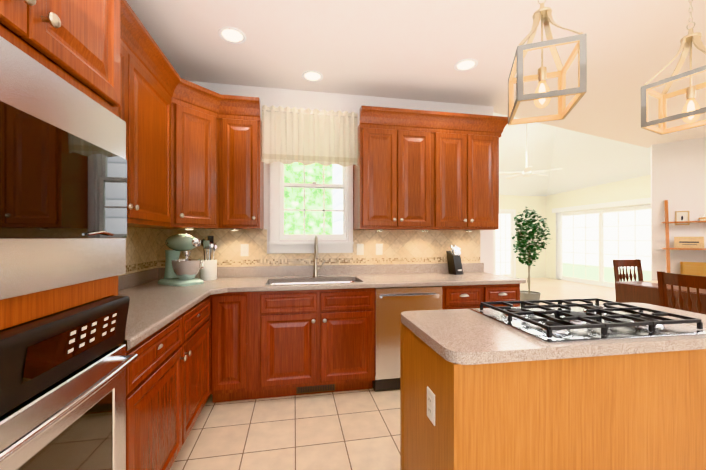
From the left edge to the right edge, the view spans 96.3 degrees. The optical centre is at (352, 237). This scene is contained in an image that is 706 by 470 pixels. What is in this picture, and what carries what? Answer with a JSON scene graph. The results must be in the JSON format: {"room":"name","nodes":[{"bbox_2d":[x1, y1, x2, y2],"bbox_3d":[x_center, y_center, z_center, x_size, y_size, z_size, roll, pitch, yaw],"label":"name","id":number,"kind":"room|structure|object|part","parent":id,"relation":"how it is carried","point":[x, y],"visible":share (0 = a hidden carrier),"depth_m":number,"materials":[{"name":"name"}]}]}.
{"room":"kitchen","nodes":[
{"label":"kitchen","id":0,"kind":"room"},
{"bbox_2d":[189,81,492,273],"bbox_3d":[-0.130,-0.082,3.255,3.410,2.746,0.120,0,0,-11],"label":"wall","id":1,"kind":"structure","parent":0,"point":[298,99],"depth_m":3.17,"materials":[{"name":"white paint"}]},
{"bbox_2d":[186,80,263,228],"bbox_3d":[-1.060,-0.628,2.689,0.522,1.095,0.636,0,0,-11],"label":"upper cabinet","id":2,"kind":"object","parent":1,"relation":"attached to","point":[194,155],"depth_m":2.66,"materials":[{"name":"brown wood"}]},
{"bbox_2d":[262,105,357,166],"bbox_3d":[-0.384,-0.914,2.884,0.866,0.512,0.048,0,0,-11],"label":"valance","id":3,"kind":"object","parent":1,"relation":"attached to","point":[308,136],"visible":1,"depth_m":2.88,"materials":[{"name":"fabric"}]},
{"bbox_2d":[267,162,353,252],"bbox_3d":[-0.421,-0.499,3.169,0.838,1.300,0.165,0,0,-11],"label":"kitchen window","id":4,"kind":"structure","parent":1,"relation":"in","point":[277,246],"depth_m":3.15,"materials":[{"name":"white wood"}]},
{"bbox_2d":[353,106,507,229],"bbox_3d":[0.779,-0.627,3.147,1.505,1.095,0.406,0,0,-11],"label":"upper cabinet","id":5,"kind":"object","parent":1,"relation":"attached to","point":[423,170],"visible":0.98,"depth_m":3.00,"materials":[{"name":"brown wood"}]},
{"bbox_2d":[170,278,615,469],"bbox_3d":[3.000,1.331,3.651,10.310,0.080,13.100,0,0,-11],"label":"floor","id":6,"kind":"structure","parent":0,"point":[351,430],"depth_m":2.11,"materials":[{"name":"tile"}]},
{"bbox_2d":[0,0,119,331],"bbox_3d":[-1.048,0.066,0.684,0.662,2.440,0.840,0,0,-11],"label":"tall cabinet","id":7,"kind":"object","parent":6,"relation":"on","point":[75,43],"visible":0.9,"depth_m":0.88,"materials":[{"name":"brown wood"}]},
{"bbox_2d":[0,36,126,299],"bbox_3d":[-0.757,-0.145,0.764,0.046,0.551,0.787,0,0,-11],"label":"microwave","id":8,"kind":"object","parent":7,"relation":"in","point":[63,167],"visible":1,"depth_m":0.81,"materials":[{"name":"silver metal"}]},
{"bbox_2d":[0,295,137,469],"bbox_3d":[-0.722,0.564,0.754,0.111,0.719,0.754,0,0,-11],"label":"wall oven","id":9,"kind":"object","parent":7,"relation":"in","point":[62,390],"visible":1,"depth_m":0.82,"materials":[{"name":"silver metal"}]},
{"bbox_2d":[118,271,229,469],"bbox_3d":[-1.202,0.781,1.724,0.741,1.014,1.260,0,0,-11],"label":"base cabinet","id":10,"kind":"object","parent":6,"relation":"on","point":[170,329],"depth_m":1.64,"materials":[{"name":"brown wood"}]},
{"bbox_2d":[118,227,157,275],"bbox_3d":[-1.618,0.097,1.955,0.008,0.355,1.860,0,0,-11],"label":"tile backsplash","id":11,"kind":"structure","parent":10,"relation":"on","point":[146,248],"depth_m":2.59,"materials":[{"name":"tile"}]},
{"bbox_3d":[-1.196,0.344,1.697,0.741,0.140,1.200,0,0,-11],"label":"kitchen base cabinet top","id":12,"kind":"part","parent":10,"relation":"part of","materials":[{"name":"beige stone"}]},
{"bbox_2d":[214,288,374,402],"bbox_3d":[-0.803,0.853,2.737,1.894,0.873,0.646,0,0,-11],"label":"base cabinet","id":13,"kind":"object","parent":6,"relation":"on","point":[221,347],"depth_m":2.50,"materials":[{"name":"brown wood"}]},
{"bbox_2d":[126,263,525,291],"bbox_3d":[-0.114,0.346,2.851,3.290,0.140,0.675,0,0,-11],"label":"countertop","id":14,"kind":"structure","parent":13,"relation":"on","point":[246,278],"depth_m":2.98,"materials":[{"name":"beige stone"}]},
{"bbox_2d":[158,234,203,285],"bbox_3d":[-1.409,0.172,2.587,0.369,0.405,0.350,0,0,-11],"label":"stand mixer","id":15,"kind":"object","parent":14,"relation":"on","point":[182,272],"visible":1,"depth_m":2.51,"materials":[{"name":"green metal"}]},
{"bbox_2d":[200,236,216,280],"bbox_3d":[-1.282,0.180,2.807,0.140,0.390,0.140,0,0,-11],"label":"utensil crock","id":16,"kind":"object","parent":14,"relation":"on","point":[208,271],"visible":0.94,"depth_m":2.77,"materials":[{"name":"white ceramic"}]},
{"bbox_2d":[268,281,356,284],"bbox_3d":[-0.338,0.512,2.788,0.834,0.190,0.414,0,0,-11],"label":"undermount sink","id":17,"kind":"object","parent":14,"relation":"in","point":[312,282],"visible":0.17,"depth_m":2.97,"materials":[{"name":"silver metal"}]},
{"bbox_2d":[312,235,324,276],"bbox_3d":[-0.319,0.177,2.979,0.118,0.396,0.212,0,0,-11],"label":"faucet","id":18,"kind":"object","parent":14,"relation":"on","point":[316,268],"visible":1,"depth_m":3.03,"materials":[{"name":"silver metal"}]},
{"bbox_2d":[158,229,479,267],"bbox_3d":[-0.198,0.099,3.175,3.244,0.355,0.008,0,0,-11],"label":"tile backsplash","id":19,"kind":"structure","parent":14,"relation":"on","point":[399,246],"depth_m":3.21,"materials":[{"name":"tile"}]},
{"bbox_2d":[241,244,248,255],"bbox_3d":[-1.034,0.120,3.012,0.072,0.116,0.008,0,0,-11],"label":"outlet","id":20,"kind":"object","parent":19,"relation":"attached to","point":[244,249],"visible":1,"depth_m":3.01,"materials":[{"name":"white plastic"}]},
{"bbox_2d":[357,244,363,254],"bbox_3d":[0.074,0.121,3.216,0.072,0.116,0.011,0,0,-11],"label":"outlet","id":21,"kind":"object","parent":19,"relation":"attached to","point":[360,249],"visible":1,"depth_m":3.21,"materials":[{"name":"white plastic"}]},
{"bbox_2d":[376,244,382,254],"bbox_3d":[0.270,0.121,3.254,0.072,0.116,0.008,0,0,-11],"label":"outlet","id":22,"kind":"object","parent":19,"relation":"attached to","point":[379,249],"visible":1,"depth_m":3.25,"materials":[{"name":"white plastic"}]},
{"bbox_2d":[446,244,462,274],"bbox_3d":[1.056,0.224,3.285,0.088,0.304,0.169,0,0,-19],"label":"knife block","id":23,"kind":"object","parent":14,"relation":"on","point":[454,261],"visible":1,"depth_m":3.25,"materials":[{"name":"black plastic"}]},
{"bbox_2d":[372,286,442,391],"bbox_3d":[0.431,0.852,2.933,0.599,0.867,0.634,0,0,-11],"label":"dishwasher","id":24,"kind":"object","parent":13,"relation":"in","point":[391,304],"visible":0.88,"depth_m":2.64,"materials":[{"name":"grey metal"}]},
{"bbox_2d":[443,284,519,309],"bbox_3d":[1.097,0.854,3.090,0.759,0.873,0.646,0,0,-11],"label":"base cabinet","id":25,"kind":"object","parent":6,"relation":"on","point":[464,296],"depth_m":2.78,"materials":[{"name":"brown wood"}]},
{"bbox_2d":[509,206,550,306],"bbox_3d":[3.226,0.360,5.754,0.783,1.870,0.688,0,0,-11],"label":"ficus tree","id":26,"kind":"object","parent":6,"relation":"on","point":[529,257],"visible":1,"depth_m":5.72,"materials":[{"name":"green plant"}]},
{"bbox_2d":[400,320,705,469],"bbox_3d":[0.988,0.851,1.421,1.444,0.873,0.611,0,0,-11],"label":"kitchen island","id":27,"kind":"object","parent":6,"relation":"on","point":[643,411],"visible":0.64,"depth_m":1.12,"materials":[{"name":"brown wood"}]},
{"bbox_2d":[427,386,434,425],"bbox_3d":[0.299,0.647,1.217,0.009,0.116,0.072,0,0,-11],"label":"outlet","id":28,"kind":"object","parent":27,"relation":"attached to","point":[430,405],"visible":1,"depth_m":1.21,"materials":[{"name":"white plastic"}]},
{"bbox_2d":[401,302,705,364],"bbox_3d":[0.991,0.394,1.424,1.468,0.040,0.630,0,0,-11],"label":"island countertop","id":29,"kind":"structure","parent":27,"relation":"on","point":[464,336],"depth_m":1.15,"materials":[{"name":"beige stone"}]},
{"bbox_2d":[469,298,705,343],"bbox_3d":[1.018,0.349,1.431,0.779,0.046,0.555,0,0,-11],"label":"cooktop","id":30,"kind":"object","parent":29,"relation":"in","point":[570,320],"visible":1,"depth_m":1.30,"materials":[{"name":"silver metal"}]},
{"bbox_2d":[612,259,642,301],"bbox_3d":[3.866,0.797,4.217,0.450,0.990,0.476,0,0,-11],"label":"dining chair","id":31,"kind":"object","parent":6,"relation":"on","point":[626,263],"visible":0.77,"depth_m":4.41,"materials":[{"name":"brown wood"}]},
{"bbox_2d":[616,280,705,314],"bbox_3d":[3.800,0.908,2.991,1.078,0.765,1.810,0,0,-11],"label":"dining table","id":32,"kind":"object","parent":6,"relation":"on","point":[637,292],"visible":0.29,"depth_m":3.40,"materials":[{"name":"brown wood"}]},
{"bbox_2d":[657,271,705,313],"bbox_3d":[2.954,0.795,2.626,0.476,0.990,0.450,0,0,-11],"label":"dining chair","id":33,"kind":"object","parent":6,"relation":"on","point":[687,281],"visible":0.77,"depth_m":2.64,"materials":[{"name":"brown wood"}]},
{"bbox_2d":[661,200,705,272],"bbox_3d":[4.835,0.363,4.440,0.680,1.860,0.540,0,0,39],"label":"ladder shelf","id":34,"kind":"object","parent":6,"relation":"on","point":[667,222],"visible":0.52,"depth_m":4.64,"materials":[{"name":"brown wood"}]},
{"bbox_2d":[675,211,689,224],"bbox_3d":[4.917,-0.291,4.722,0.150,0.210,0.018,0,0,39],"label":"framed picture","id":35,"kind":"object","parent":34,"relation":"on","point":[682,215],"visible":1,"depth_m":4.72},
{"bbox_2d":[674,237,703,247],"bbox_3d":[4.891,0.069,4.604,0.300,0.165,0.046,0,0,39],"label":"sign board","id":36,"kind":"object","parent":34,"relation":"on","point":[688,242],"visible":1,"depth_m":4.60,"materials":[{"name":"brown wood"}]},
{"bbox_2d":[680,262,705,275],"bbox_3d":[4.948,0.465,4.483,0.408,0.215,0.248,0,0,39],"label":"basket","id":37,"kind":"object","parent":34,"relation":"on","point":[697,268],"visible":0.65,"depth_m":4.48,"materials":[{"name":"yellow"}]},
{"bbox_2d":[126,0,705,147],"bbox_3d":[3.305,-1.509,0.997,9.580,0.100,7.560,0,0,-11],"label":"ceiling","id":38,"kind":"structure","parent":0,"point":[411,49],"depth_m":2.45,"materials":[{"name":"white paint"}]},
{"bbox_2d":[218,27,245,43],"bbox_3d":[-0.868,-1.453,2.276,0.190,0.007,0.190,0,0,-11],"label":"recessed light","id":39,"kind":"object","parent":38,"relation":"in","point":[227,33],"visible":1,"depth_m":2.27,"materials":[{"name":"white"}]},
{"bbox_2d":[302,70,322,81],"bbox_3d":[-0.364,-1.452,2.848,0.190,0.007,0.190,0,0,-11],"label":"recessed light","id":40,"kind":"object","parent":38,"relation":"in","point":[312,76],"visible":1,"depth_m":2.85,"materials":[{"name":"white"}]},
{"bbox_2d":[454,59,477,70],"bbox_3d":[0.952,-1.452,2.665,0.190,0.007,0.190,0,0,-11],"label":"recessed light","id":41,"kind":"object","parent":38,"relation":"in","point":[465,64],"visible":1,"depth_m":2.66,"materials":[{"name":"white"}]},
{"bbox_2d":[508,0,586,124],"bbox_3d":[0.832,-1.008,1.391,0.238,0.900,0.299,0,0,19],"label":"pendant light","id":42,"kind":"object","parent":38,"relation":"hanging from","point":[543,14],"visible":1,"depth_m":1.36,"materials":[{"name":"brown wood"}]},
{"bbox_2d":[641,0,705,134],"bbox_3d":[1.648,-1.009,1.542,0.241,0.897,0.298,0,0,-28],"label":"pendant light","id":43,"kind":"object","parent":38,"relation":"hanging from","point":[690,112],"visible":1,"depth_m":1.57,"materials":[{"name":"brown wood"}]},
{"bbox_2d":[499,195,546,277],"bbox_3d":[3.314,-0.097,9.824,6.000,2.800,0.120,0,0,-11],"label":"wall","id":44,"kind":"structure","parent":0,"point":[520,203],"depth_m":10.22,"materials":[{"name":"white paint"}]},
{"bbox_2d":[493,209,515,277],"bbox_3d":[4.448,0.203,9.988,1.510,2.200,0.070,0,0,-11],"label":"window","id":45,"kind":"structure","parent":44,"relation":"in","point":[512,212],"depth_m":10.08,"materials":[{"name":"white"}]},
{"bbox_2d":[493,112,650,195],"bbox_3d":[3.931,-1.953,6.886,6.140,1.300,6.130,0,0,-11],"label":"ceiling","id":46,"kind":"structure","parent":0,"point":[582,160],"depth_m":7.86,"materials":[{"name":"white paint"}]},
{"bbox_2d":[499,123,561,178],"bbox_3d":[3.850,-1.942,7.061,1.295,1.180,1.238,0,0,-11],"label":"ceiling fan","id":47,"kind":"object","parent":46,"relation":"hanging from","point":[526,172],"visible":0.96,"depth_m":7.01,"materials":[{"name":"white"}]},
{"bbox_2d":[547,175,650,278],"bbox_3d":[7.086,-0.104,6.380,0.120,2.800,8.270,0,0,-11],"label":"wall","id":48,"kind":"structure","parent":0,"point":[622,190],"depth_m":8.79,"materials":[{"name":"white paint"}]},
{"bbox_2d":[552,198,650,278],"bbox_3d":[6.582,0.180,8.488,0.099,2.180,3.000,0,0,-11],"label":"door frame","id":49,"kind":"structure","parent":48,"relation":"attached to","point":[558,211],"depth_m":9.45,"materials":[{"name":"white wood"}]},
{"bbox_2d":[559,204,650,287],"bbox_3d":[6.686,0.262,8.532,0.110,2.072,2.738,0,0,-11],"label":"sliding door","id":50,"kind":"structure","parent":48,"relation":"in","point":[601,281],"depth_m":8.50,"materials":[{"name":"white"}]},
{"bbox_2d":[651,137,705,280],"bbox_3d":[6.333,-0.308,3.658,4.200,3.200,0.162,0,0,39],"label":"wall","id":51,"kind":"structure","parent":0,"point":[678,175],"depth_m":4.77,"materials":[{"name":"white paint"}]},
{"bbox_3d":[-1.266,-0.089,-0.297,0.120,2.746,6.690,0,0,-11],"label":"wall","id":52,"kind":"structure","parent":0,"visible":0},
{"bbox_2d":[118,0,185,228],"bbox_3d":[-1.411,-0.629,1.998,0.420,1.095,1.866,0,0,-11],"label":"upper cabinet","id":53,"kind":"object","parent":52,"relation":"attached to","point":[152,107],"depth_m":1.99,"materials":[{"name":"brown wood"}]},
{"label":"outside","id":54,"kind":"structure","parent":0,"visible":0},
{"bbox_2d":[284,162,342,233],"bbox_3d":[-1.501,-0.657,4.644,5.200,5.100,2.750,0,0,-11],"label":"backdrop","id":55,"kind":"structure","parent":54,"point":[293,199],"depth_m":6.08,"materials":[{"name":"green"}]},
{"bbox_2d":[496,206,650,282],"bbox_3d":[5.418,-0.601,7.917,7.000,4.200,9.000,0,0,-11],"label":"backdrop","id":56,"kind":"structure","parent":54,"point":[627,229],"depth_m":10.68,"materials":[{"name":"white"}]}
]}

